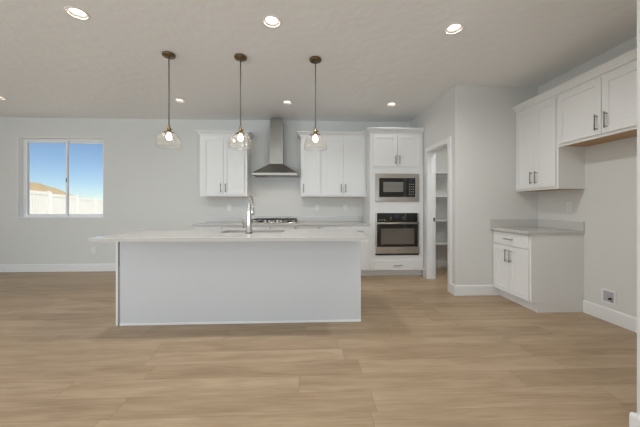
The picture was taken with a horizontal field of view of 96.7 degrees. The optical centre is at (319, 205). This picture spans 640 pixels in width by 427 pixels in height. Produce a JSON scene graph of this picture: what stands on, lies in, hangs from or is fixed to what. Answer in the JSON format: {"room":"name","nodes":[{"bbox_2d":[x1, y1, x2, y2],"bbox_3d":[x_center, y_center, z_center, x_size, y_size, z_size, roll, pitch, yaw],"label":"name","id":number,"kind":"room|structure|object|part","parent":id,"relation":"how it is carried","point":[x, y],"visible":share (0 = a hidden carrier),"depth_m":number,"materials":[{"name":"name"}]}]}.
{"room":"kitchen","nodes":[
{"label":"kitchen","id":0,"kind":"room"},
{"bbox_2d":[0,117,447,263],"bbox_3d":[-2.327,-0.205,5.327,10.600,2.770,0.200,0,0,-2],"label":"wall","id":1,"kind":"structure","parent":0,"point":[146,186],"depth_m":5.19,"materials":[{"name":"paint"}]},
{"bbox_2d":[0,264,115,271],"bbox_3d":[-4.750,1.113,5.117,5.340,0.135,0.015,0,0,-2],"label":"baseboard","id":2,"kind":"structure","parent":1,"relation":"attached to","point":[3,267],"depth_m":5.11,"materials":[{"name":"white paint"}]},
{"bbox_2d":[17,137,102,217],"bbox_3d":[-4.678,-0.509,5.179,1.497,1.448,0.104,0,0,-2],"label":"trim","id":3,"kind":"structure","parent":1,"relation":"attached to","point":[20,140],"depth_m":5.15,"materials":[{"name":"white paint"}]},
{"bbox_2d":[24,139,102,216],"bbox_3d":[-4.681,-0.509,5.270,1.498,1.448,0.095,0,0,-2],"label":"window","id":4,"kind":"structure","parent":1,"relation":"in","point":[27,142],"depth_m":5.23,"materials":[{"name":"white plastic"}]},
{"bbox_3d":[-5.022,-0.509,5.238,0.744,1.378,0.032,0,0,-2],"label":"sash","id":5,"kind":"part","parent":4,"relation":"part of","materials":[{"name":"clear glass"}]},
{"bbox_3d":[-4.340,-0.509,5.305,0.744,1.378,0.032,0,0,-2],"label":"sash","id":6,"kind":"part","parent":4,"relation":"part of","materials":[{"name":"clear glass"}]},
{"bbox_2d":[195,130,253,196],"bbox_3d":[-1.675,-0.730,5.058,0.926,1.130,0.387,0,0,-2],"label":"upper cabinet","id":7,"kind":"object","parent":1,"relation":"attached to","point":[224,171],"visible":0.91,"depth_m":4.92,"materials":[{"name":"white paint"}]},
{"bbox_3d":[-1.847,-0.691,4.912,0.353,0.999,0.020,0,0,-2],"label":"door","id":8,"kind":"part","parent":7,"relation":"part of","materials":[{"name":"white paint"}]},
{"bbox_3d":[-1.675,-1.258,5.058,0.926,0.075,0.387,0,0,-2],"label":"crown molding","id":9,"kind":"part","parent":7,"relation":"part of","materials":[{"name":"white paint"}]},
{"bbox_3d":[-1.490,-0.691,4.926,0.353,0.999,0.020,0,0,-2],"label":"door","id":10,"kind":"part","parent":7,"relation":"part of","materials":[{"name":"white paint"}]},
{"bbox_2d":[252,119,297,177],"bbox_3d":[-0.771,-1.031,5.042,0.760,1.022,0.500,0,0,-2],"label":"range hood","id":11,"kind":"object","parent":1,"relation":"attached to","point":[276,168],"visible":1,"depth_m":5.03,"materials":[{"name":"metal"}]},
{"bbox_2d":[206,216,362,221],"bbox_3d":[-0.644,0.241,5.287,2.908,0.102,0.020,0,0,-2],"label":"backsplash","id":12,"kind":"structure","parent":1,"relation":"attached to","point":[208,218],"depth_m":5.29,"materials":[{"name":"stone"}]},
{"bbox_2d":[297,131,321,196],"bbox_3d":[-0.196,-0.730,5.115,0.430,1.130,0.399,0,0,-2],"label":"upper cabinet","id":13,"kind":"object","parent":1,"relation":"attached to","point":[311,158],"visible":0.9,"depth_m":4.98,"materials":[{"name":"white paint"}]},
{"bbox_3d":[-0.196,-1.258,5.115,0.430,0.075,0.399,0,0,-2],"label":"crown molding","id":14,"kind":"part","parent":13,"relation":"part of","materials":[{"name":"white paint"}]},
{"bbox_3d":[-0.158,-0.691,4.983,0.315,0.999,0.020,0,0,-2],"label":"door","id":15,"kind":"part","parent":13,"relation":"part of","materials":[{"name":"white paint"}]},
{"bbox_2d":[321,131,366,196],"bbox_3d":[0.418,-0.730,5.141,0.796,1.130,0.399,0,0,-2],"label":"upper cabinet","id":16,"kind":"object","parent":1,"relation":"attached to","point":[343,163],"visible":0.97,"depth_m":5.00,"materials":[{"name":"white paint"}]},
{"bbox_3d":[0.230,-0.691,4.999,0.358,0.999,0.020,0,0,-2],"label":"door","id":17,"kind":"part","parent":16,"relation":"part of","materials":[{"name":"white paint"}]},
{"bbox_3d":[0.418,-1.258,5.141,0.796,0.075,0.399,0,0,-2],"label":"crown molding","id":18,"kind":"part","parent":16,"relation":"part of","materials":[{"name":"white paint"}]},
{"bbox_3d":[0.599,-0.691,5.015,0.373,0.999,0.020,0,0,-2],"label":"door","id":19,"kind":"part","parent":16,"relation":"part of","materials":[{"name":"white paint"}]},
{"bbox_2d":[436,261,447,267],"bbox_3d":[2.337,1.113,5.416,1.013,0.135,0.015,0,0,-2],"label":"baseboard","id":20,"kind":"structure","parent":1,"relation":"attached to","point":[439,264],"depth_m":5.41,"materials":[{"name":"white paint"}]},
{"bbox_2d":[436,172,447,176],"bbox_3d":[2.343,-0.580,5.274,1.013,0.060,0.300,0,0,-2],"label":"shelf","id":21,"kind":"object","parent":1,"relation":"attached to","point":[438,174],"visible":0.09,"depth_m":5.33,"materials":[{"name":"white paint"}]},
{"bbox_2d":[436,196,447,199],"bbox_3d":[2.343,-0.150,5.274,1.013,0.060,0.300,0,0,-2],"label":"shelf","id":22,"kind":"object","parent":1,"relation":"attached to","point":[437,197],"visible":0.09,"depth_m":5.38,"materials":[{"name":"white paint"}]},
{"bbox_2d":[436,219,447,221],"bbox_3d":[2.343,0.280,5.274,1.013,0.060,0.300,0,0,-2],"label":"shelf","id":23,"kind":"object","parent":1,"relation":"attached to","point":[437,220],"visible":0.09,"depth_m":5.27,"materials":[{"name":"white paint"}]},
{"bbox_2d":[436,242,447,244],"bbox_3d":[2.343,0.710,5.274,1.013,0.060,0.300,0,0,-2],"label":"shelf","id":24,"kind":"object","parent":1,"relation":"attached to","point":[437,243],"visible":0.09,"depth_m":5.16,"materials":[{"name":"white paint"}]},
{"bbox_2d":[0,268,636,426],"bbox_3d":[-1.466,1.210,0.348,11.900,0.060,10.220,0,0,-2],"label":"floor","id":25,"kind":"structure","parent":0,"point":[419,354],"depth_m":2.13,"materials":[{"name":"brown wood"}]},
{"bbox_2d":[195,226,221,228],"bbox_3d":[-1.834,0.752,4.914,0.440,0.855,0.664,0,0,-2],"label":"base cabinet","id":26,"kind":"object","parent":25,"relation":"on","point":[196,227],"visible":0.09,"depth_m":4.62,"materials":[{"name":"white paint"}]},
{"bbox_3d":[-1.817,0.415,4.628,0.410,0.150,0.020,0,0,-2],"label":"drawer","id":27,"kind":"part","parent":26,"relation":"part of","materials":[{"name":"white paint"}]},
{"bbox_2d":[222,226,246,228],"bbox_3d":[-1.398,0.752,4.932,0.430,0.855,0.664,0,0,-2],"label":"base cabinet","id":28,"kind":"object","parent":25,"relation":"on","point":[223,227],"visible":0.06,"depth_m":4.64,"materials":[{"name":"white paint"}]},
{"bbox_3d":[-1.386,0.415,4.646,0.410,0.150,0.020,0,0,-2],"label":"drawer","id":29,"kind":"part","parent":28,"relation":"part of","materials":[{"name":"white paint"}]},
{"bbox_2d":[116,241,360,325],"bbox_3d":[-0.808,0.747,3.175,2.429,0.866,0.658,0,0,-2],"label":"kitchen island","id":30,"kind":"object","parent":25,"relation":"on","point":[200,282],"visible":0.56,"depth_m":2.86,"materials":[{"name":"paint"}]},
{"bbox_3d":[-2.011,0.747,3.107,0.019,0.866,0.622,0,0,-2],"label":"panel","id":31,"kind":"part","parent":30,"relation":"part of","materials":[{"name":"white paint"}]},
{"bbox_2d":[88,229,368,241],"bbox_3d":[-0.806,0.297,2.976,2.464,0.034,0.905,0,0,-2],"label":"island countertop","id":32,"kind":"structure","parent":30,"relation":"on","point":[181,235],"depth_m":2.70,"materials":[{"name":"white stone"}]},
{"bbox_2d":[242,195,253,232],"bbox_3d":[-0.729,0.082,3.007,0.099,0.396,0.205,0,0,15],"label":"faucet","id":33,"kind":"object","parent":32,"relation":"on","point":[250,207],"visible":0.98,"depth_m":2.92,"materials":[{"name":"silver metal"}]},
{"bbox_3d":[-0.732,-0.053,3.015,0.023,0.127,0.179,0,0,-1],"label":"spout","id":34,"kind":"part","parent":33,"relation":"part of","materials":[{"name":"silver metal"}]},
{"bbox_3d":[-0.780,1.169,2.856,2.399,0.022,0.006,0,0,-2],"label":"shoe molding","id":35,"kind":"part","parent":30,"relation":"part of","materials":[{"name":"white paint"}]},
{"bbox_2d":[252,226,296,228],"bbox_3d":[-0.788,0.752,4.958,0.790,0.855,0.664,0,0,-2],"label":"base cabinet","id":36,"kind":"object","parent":25,"relation":"on","point":[253,227],"visible":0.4,"depth_m":4.67,"materials":[{"name":"white paint"}]},
{"bbox_3d":[-0.969,0.703,4.663,0.383,0.725,0.020,0,0,-2],"label":"door","id":37,"kind":"part","parent":36,"relation":"part of","materials":[{"name":"white paint"}]},
{"bbox_3d":[-0.582,0.703,4.680,0.383,0.725,0.020,0,0,-2],"label":"door","id":38,"kind":"part","parent":36,"relation":"part of","materials":[{"name":"white paint"}]},
{"bbox_2d":[297,226,320,228],"bbox_3d":[-0.197,0.752,4.983,0.390,0.855,0.664,0,0,-2],"label":"base cabinet","id":39,"kind":"object","parent":25,"relation":"on","point":[298,227],"visible":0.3,"depth_m":4.69,"materials":[{"name":"white paint"}]},
{"bbox_3d":[-0.185,0.703,4.696,0.370,0.725,0.020,0,0,-2],"label":"door","id":40,"kind":"part","parent":39,"relation":"part of","materials":[{"name":"white paint"}]},
{"bbox_2d":[321,226,347,228],"bbox_3d":[0.223,0.752,5.001,0.450,0.855,0.664,0,0,-2],"label":"base cabinet","id":41,"kind":"object","parent":25,"relation":"on","point":[322,227],"visible":0.09,"depth_m":4.71,"materials":[{"name":"white paint"}]},
{"bbox_2d":[348,226,369,275],"bbox_3d":[0.636,0.752,5.018,0.374,0.855,0.664,0,0,-2],"label":"base cabinet","id":42,"kind":"object","parent":25,"relation":"on","point":[365,245],"visible":0.42,"depth_m":4.74,"materials":[{"name":"white paint"}]},
{"bbox_2d":[192,216,369,225],"bbox_3d":[-0.631,0.257,4.975,2.908,0.134,0.645,0,0,-2],"label":"countertop","id":43,"kind":"structure","parent":42,"relation":"on","point":[210,220],"depth_m":5.23,"materials":[{"name":"white stone"}]},
{"bbox_2d":[252,218,297,223],"bbox_3d":[-0.788,0.256,4.971,0.770,0.072,0.530,0,0,-2],"label":"gas cooktop","id":44,"kind":"object","parent":43,"relation":"in","point":[267,220],"visible":0.99,"depth_m":4.81,"materials":[{"name":"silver metal"}]},
{"bbox_2d":[252,221,297,223],"bbox_3d":[-0.788,0.285,4.971,0.770,0.014,0.530,0,0,-2],"label":"tray","id":45,"kind":"object","parent":44,"relation":"on","point":[255,222],"depth_m":4.76,"materials":[{"name":"silver metal"}]},
{"bbox_3d":[0.664,0.415,4.732,0.285,0.150,0.020,0,0,-2],"label":"drawer","id":46,"kind":"part","parent":42,"relation":"part of","materials":[{"name":"white paint"}]},
{"bbox_3d":[0.664,0.782,4.732,0.285,0.565,0.020,0,0,-2],"label":"door","id":47,"kind":"part","parent":42,"relation":"part of","materials":[{"name":"white paint"}]},
{"bbox_2d":[363,127,424,275],"bbox_3d":[1.238,-0.058,5.031,0.968,2.475,0.691,0,0,-2],"label":"tall cabinet","id":48,"kind":"object","parent":25,"relation":"on","point":[389,150],"visible":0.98,"depth_m":4.76,"materials":[{"name":"white paint"}]},
{"bbox_3d":[1.086,-0.923,4.745,0.404,0.537,0.020,0,0,-2],"label":"door","id":49,"kind":"part","parent":48,"relation":"part of","materials":[{"name":"white paint"}]},
{"bbox_3d":[1.247,-1.258,4.826,0.968,0.075,0.281,0,0,-2],"label":"crown molding","id":50,"kind":"part","parent":48,"relation":"part of","materials":[{"name":"white paint"}]},
{"bbox_2d":[375,174,418,201],"bbox_3d":[1.282,-0.305,4.960,0.740,0.470,0.446,0,0,-2],"label":"microwave","id":51,"kind":"object","parent":48,"relation":"in","point":[388,187],"visible":0.99,"depth_m":4.74,"materials":[{"name":"silver metal"}]},
{"bbox_3d":[1.222,-0.307,4.748,0.474,0.313,0.023,0,0,-2],"label":"door","id":52,"kind":"part","parent":51,"relation":"part of","materials":[{"name":"black glass"}]},
{"bbox_3d":[1.528,-0.307,4.761,0.133,0.313,0.023,0,0,-2],"label":"control panel","id":53,"kind":"part","parent":51,"relation":"part of","materials":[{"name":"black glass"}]},
{"bbox_3d":[1.292,0.988,4.754,0.803,0.160,0.020,0,0,-2],"label":"drawer","id":54,"kind":"part","parent":48,"relation":"part of","materials":[{"name":"white paint"}]},
{"bbox_2d":[375,213,419,254],"bbox_3d":[1.281,0.469,4.982,0.740,0.703,0.603,0,0,-2],"label":"wall oven","id":55,"kind":"object","parent":48,"relation":"in","point":[395,233],"visible":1,"depth_m":4.73,"materials":[{"name":"silver glass"}]},
{"bbox_3d":[0.935,0.398,4.737,0.027,0.561,0.021,0,0,-2],"label":"trim","id":56,"kind":"part","parent":55,"relation":"part of","materials":[{"name":"silver metal"}]},
{"bbox_3d":[1.291,0.468,4.747,0.684,0.420,0.031,0,0,-2],"label":"door","id":57,"kind":"part","parent":55,"relation":"part of","materials":[{"name":"black glass"}]},
{"bbox_3d":[1.291,0.184,4.751,0.684,0.135,0.023,0,0,-2],"label":"control panel","id":58,"kind":"part","parent":55,"relation":"part of","materials":[{"name":"black glass"}]},
{"bbox_3d":[1.292,0.735,4.730,0.740,0.110,0.002,0,0,-2],"label":"rail","id":59,"kind":"part","parent":55,"relation":"part of","materials":[{"name":"silver metal"}]},
{"bbox_3d":[1.290,0.285,4.707,0.705,0.034,0.053,0,0,-2],"label":"handle","id":60,"kind":"part","parent":55,"relation":"part of","materials":[{"name":"silver metal"}]},
{"bbox_3d":[1.647,0.398,4.767,0.027,0.561,0.021,0,0,-2],"label":"trim","id":61,"kind":"part","parent":55,"relation":"part of","materials":[{"name":"silver metal"}]},
{"bbox_3d":[1.496,-0.923,4.762,0.404,0.537,0.020,0,0,-2],"label":"door","id":62,"kind":"part","parent":48,"relation":"part of","materials":[{"name":"white paint"}]},
{"bbox_2d":[493,230,583,312],"bbox_3d":[2.594,0.747,3.469,0.660,0.866,0.633,0,0,-2],"label":"base cabinet","id":63,"kind":"object","parent":25,"relation":"on","point":[541,273],"visible":1,"depth_m":3.16,"materials":[{"name":"white paint"}]},
{"bbox_3d":[2.304,0.776,3.609,0.020,0.572,0.296,0,0,-2],"label":"door","id":64,"kind":"part","parent":63,"relation":"part of","materials":[{"name":"white paint"}]},
{"bbox_3d":[2.310,0.404,3.459,0.020,0.152,0.596,0,0,-2],"label":"drawer","id":65,"kind":"part","parent":63,"relation":"part of","materials":[{"name":"white paint"}]},
{"bbox_3d":[2.317,0.776,3.310,0.020,0.572,0.296,0,0,-2],"label":"door","id":66,"kind":"part","parent":63,"relation":"part of","materials":[{"name":"white paint"}]},
{"bbox_2d":[490,219,584,233],"bbox_3d":[2.598,0.245,3.465,0.654,0.137,0.644,0,0,-2],"label":"countertop","id":67,"kind":"structure","parent":63,"relation":"on","point":[522,226],"depth_m":3.54,"materials":[{"name":"white stone"}]},
{"bbox_2d":[0,0,636,121],"bbox_3d":[-1.466,-1.715,0.348,11.900,0.250,10.220,0,0,-2],"label":"ceiling","id":68,"kind":"structure","parent":0,"point":[54,63],"depth_m":2.91,"materials":[{"name":"white paint"}]},
{"bbox_2d":[64,6,90,19],"bbox_3d":[-2.001,-1.610,2.348,0.168,0.050,0.168,0,0,-2],"label":"recessed light","id":69,"kind":"object","parent":68,"relation":"in","point":[75,12],"visible":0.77,"depth_m":2.37,"materials":[{"name":"white plastic"}]},
{"bbox_2d":[155,51,181,149],"bbox_3d":[-1.583,-1.101,2.981,0.252,0.976,0.252,0,0,-2],"label":"pendant light","id":70,"kind":"object","parent":68,"relation":"hanging from","point":[169,55],"visible":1,"depth_m":2.98,"materials":[{"name":"clear glass"}]},
{"bbox_3d":[-1.583,-1.206,2.981,0.011,0.701,0.012,0,0,-2],"label":"cord","id":71,"kind":"part","parent":70,"relation":"part of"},
{"bbox_3d":[-1.583,-0.729,2.981,0.052,0.076,0.052,0,0,-2],"label":"bulb","id":72,"kind":"part","parent":70,"relation":"part of","materials":[{"name":"white glass"}]},
{"bbox_2d":[173,98,185,102],"bbox_3d":[-2.118,-1.610,4.290,0.168,0.050,0.168,0,0,-2],"label":"recessed light","id":73,"kind":"object","parent":68,"relation":"in","point":[176,99],"visible":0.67,"depth_m":4.32,"materials":[{"name":"white"}]},
{"bbox_2d":[228,53,252,149],"bbox_3d":[-0.845,-1.101,3.027,0.252,0.976,0.252,0,0,-2],"label":"pendant light","id":74,"kind":"object","parent":68,"relation":"hanging from","point":[239,57],"visible":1,"depth_m":3.02,"materials":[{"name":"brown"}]},
{"bbox_3d":[-0.845,-1.206,3.027,0.011,0.701,0.012,0,0,-2],"label":"cord","id":75,"kind":"part","parent":74,"relation":"part of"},
{"bbox_2d":[262,15,281,27],"bbox_3d":[-0.416,-1.610,2.455,0.168,0.050,0.168,0,0,-2],"label":"recessed light","id":76,"kind":"object","parent":68,"relation":"in","point":[271,21],"visible":0.85,"depth_m":2.48,"materials":[{"name":"white plastic"}]},
{"bbox_2d":[282,100,292,104],"bbox_3d":[-0.505,-1.610,4.368,0.168,0.050,0.168,0,0,-2],"label":"recessed light","id":77,"kind":"object","parent":68,"relation":"in","point":[286,102],"visible":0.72,"depth_m":4.41,"materials":[{"name":"white"}]},
{"bbox_2d":[304,56,326,150],"bbox_3d":[-0.049,-1.101,3.076,0.252,0.976,0.252,0,0,-2],"label":"pendant light","id":78,"kind":"object","parent":68,"relation":"hanging from","point":[315,60],"visible":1,"depth_m":3.06,"materials":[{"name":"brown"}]},
{"bbox_3d":[-0.049,-1.206,3.076,0.011,0.701,0.012,0,0,-2],"label":"cord","id":79,"kind":"part","parent":78,"relation":"part of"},
{"bbox_2d":[386,102,396,105],"bbox_3d":[1.118,-1.610,4.451,0.168,0.050,0.168,0,0,-2],"label":"recessed light","id":80,"kind":"object","parent":68,"relation":"in","point":[391,103],"visible":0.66,"depth_m":4.49,"materials":[{"name":"white"}]},
{"bbox_2d":[444,23,464,34],"bbox_3d":[1.203,-1.610,2.553,0.168,0.050,0.168,0,0,-2],"label":"recessed light","id":81,"kind":"object","parent":68,"relation":"in","point":[454,28],"visible":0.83,"depth_m":2.58,"materials":[{"name":"white plastic"}]},
{"bbox_2d":[410,89,450,275],"bbox_3d":[1.806,-0.205,4.635,0.115,2.770,1.530,0,0,-2],"label":"wall","id":82,"kind":"structure","parent":0,"point":[436,119],"depth_m":4.41,"materials":[{"name":"paint"}]},
{"bbox_2d":[425,136,451,292],"bbox_3d":[1.821,0.117,4.276,0.147,2.127,0.850,0,0,-2],"label":"door frame","id":83,"kind":"structure","parent":82,"relation":"in","point":[430,152],"depth_m":4.60,"materials":[{"name":"white paint"}]},
{"bbox_2d":[451,283,453,294],"bbox_3d":[1.776,1.113,3.800,0.015,0.135,0.094,0,0,-2],"label":"baseboard","id":84,"kind":"structure","parent":82,"relation":"attached to","point":[452,285],"depth_m":3.80,"materials":[{"name":"white paint"}]},
{"bbox_2d":[451,86,537,284],"bbox_3d":[2.346,-0.205,3.835,1.128,2.770,0.115,0,0,-2],"label":"wall","id":85,"kind":"structure","parent":0,"point":[483,118],"depth_m":3.77,"materials":[{"name":"paint"}]},
{"bbox_2d":[454,285,499,295],"bbox_3d":[2.074,1.113,3.758,0.608,0.135,0.015,0,0,-2],"label":"baseboard","id":86,"kind":"structure","parent":85,"relation":"attached to","point":[459,290],"depth_m":3.75,"materials":[{"name":"white paint"}]},
{"bbox_2d":[538,36,636,317],"bbox_3d":[2.991,-0.205,3.477,0.130,2.770,3.945,0,0,-2],"label":"wall","id":87,"kind":"structure","parent":0,"point":[607,205],"depth_m":2.93,"materials":[{"name":"paint"}]},
{"bbox_2d":[512,88,584,191],"bbox_3d":[2.745,-0.751,3.470,0.358,1.118,0.643,0,0,-2],"label":"upper cabinet","id":88,"kind":"object","parent":87,"relation":"attached to","point":[541,165],"visible":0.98,"depth_m":3.33,"materials":[{"name":"white paint"}]},
{"bbox_3d":[2.605,-0.712,3.605,0.020,0.987,0.302,0,0,-2],"label":"door","id":89,"kind":"part","parent":88,"relation":"part of","materials":[{"name":"white paint"}]},
{"bbox_3d":[2.747,-1.272,3.470,0.354,0.075,0.643,0,0,-2],"label":"crown molding","id":90,"kind":"part","parent":88,"relation":"part of","materials":[{"name":"white paint"}]},
{"bbox_3d":[2.618,-0.712,3.305,0.020,0.987,0.290,0,0,-2],"label":"door","id":91,"kind":"part","parent":88,"relation":"part of","materials":[{"name":"white paint"}]},
{"bbox_2d":[566,202,571,211],"bbox_3d":[2.927,0.010,3.341,0.009,0.114,0.072,0,0,-2],"label":"wall outlet","id":92,"kind":"object","parent":87,"relation":"attached to","point":[568,204],"visible":1,"depth_m":3.34,"materials":[{"name":"white plastic"}]},
{"bbox_2d":[554,48,636,146],"bbox_3d":[2.779,-0.981,2.669,0.358,0.658,0.960,0,0,-2],"label":"upper cabinet","id":93,"kind":"object","parent":87,"relation":"attached to","point":[598,105],"visible":1,"depth_m":2.69,"materials":[{"name":"white paint"}]},
{"bbox_3d":[2.635,-0.942,2.900,0.020,0.527,0.463,0,0,-2],"label":"door","id":94,"kind":"part","parent":93,"relation":"part of","materials":[{"name":"white paint"}]},
{"bbox_3d":[2.781,-1.272,2.669,0.354,0.075,0.960,0,0,-2],"label":"crown molding","id":95,"kind":"part","parent":93,"relation":"part of","materials":[{"name":"white paint"}]},
{"bbox_3d":[2.619,-0.793,2.612,0.036,0.150,0.011,0,0,-2],"label":"handle","id":96,"kind":"part","parent":93,"relation":"part of","materials":[{"name":"silver metal"}]},
{"bbox_3d":[2.654,-0.942,2.452,0.020,0.527,0.422,0,0,-2],"label":"door","id":97,"kind":"part","parent":93,"relation":"part of","materials":[{"name":"white paint"}]},
{"bbox_2d":[601,288,615,305],"bbox_3d":[2.938,0.925,2.903,0.031,0.140,0.140,0,0,-2],"label":"water supply box","id":98,"kind":"object","parent":87,"relation":"attached to","point":[607,296],"visible":1,"depth_m":2.90,"materials":[{"name":"white plastic"}]},
{"bbox_2d":[583,300,636,332],"bbox_3d":[2.966,1.113,2.343,0.015,0.135,1.642,0,0,-2],"label":"baseboard","id":99,"kind":"structure","parent":87,"relation":"attached to","point":[623,320],"depth_m":2.87,"materials":[{"name":"white paint"}]},
{"bbox_2d":[637,0,639,415],"bbox_3d":[2.926,-0.205,1.442,2.632,2.770,0.115,0,0,-2],"label":"wall","id":100,"kind":"structure","parent":0,"point":[638,1],"depth_m":1.44,"materials":[{"name":"paint"}]},
{"bbox_2d":[629,412,639,426],"bbox_3d":[2.916,1.119,1.442,2.651,0.122,0.151,0,0,-2],"label":"baseboard","id":101,"kind":"structure","parent":100,"relation":"attached to","point":[634,419],"depth_m":1.44,"materials":[{"name":"white paint"}]},
{"label":"outside","id":102,"kind":"structure","parent":0,"visible":0},
{"bbox_3d":[-17.000,1.755,47.085,90.000,0.150,84.480,0,0,-2],"label":"ground","id":103,"kind":"structure","parent":102,"visible":0},
{"bbox_2d":[30,182,73,195],"bbox_3d":[-41.982,-2.659,34.261,69.000,8.678,20.000,0,0,-2],"label":"hill","id":104,"kind":"structure","parent":103,"relation":"on","point":[33,186],"depth_m":42.51,"materials":[{"name":"brown soil"}]},
{"bbox_2d":[30,190,102,213],"bbox_3d":[-10.640,0.578,13.396,0.193,2.205,14.780,0,0,-25],"label":"vinyl fence","id":105,"kind":"object","parent":103,"relation":"on","point":[41,202],"visible":0.24,"depth_m":9.84,"materials":[{"name":"white plastic"}]},
{"bbox_3d":[-8.085,0.594,7.890,0.050,2.072,2.447,0,0,-25],"label":"panel","id":106,"kind":"part","parent":105,"relation":"part of","materials":[{"name":"plastic"}]},
{"bbox_3d":[-8.600,0.600,9.000,0.148,2.160,0.148,0,0,-2],"label":"post","id":107,"kind":"part","parent":105,"relation":"part of","materials":[{"name":"plastic"}]},
{"bbox_3d":[-9.115,0.616,10.110,0.050,2.027,2.447,0,0,-25],"label":"panel","id":108,"kind":"part","parent":105,"relation":"part of","materials":[{"name":"plastic"}]},
{"bbox_3d":[-9.630,0.623,11.220,0.148,2.115,0.148,0,0,-2],"label":"post","id":109,"kind":"part","parent":105,"relation":"part of","materials":[{"name":"plastic"}]},
{"bbox_3d":[-10.145,0.639,12.330,0.050,1.982,2.447,0,0,-25],"label":"panel","id":110,"kind":"part","parent":105,"relation":"part of","materials":[{"name":"plastic"}]},
{"bbox_3d":[-10.660,0.645,13.440,0.148,2.070,0.148,0,0,-2],"label":"post","id":111,"kind":"part","parent":105,"relation":"part of","materials":[{"name":"plastic"}]},
{"bbox_3d":[-11.175,0.661,14.550,0.050,1.938,2.447,0,0,-25],"label":"panel","id":112,"kind":"part","parent":105,"relation":"part of","materials":[{"name":"plastic"}]}
]}

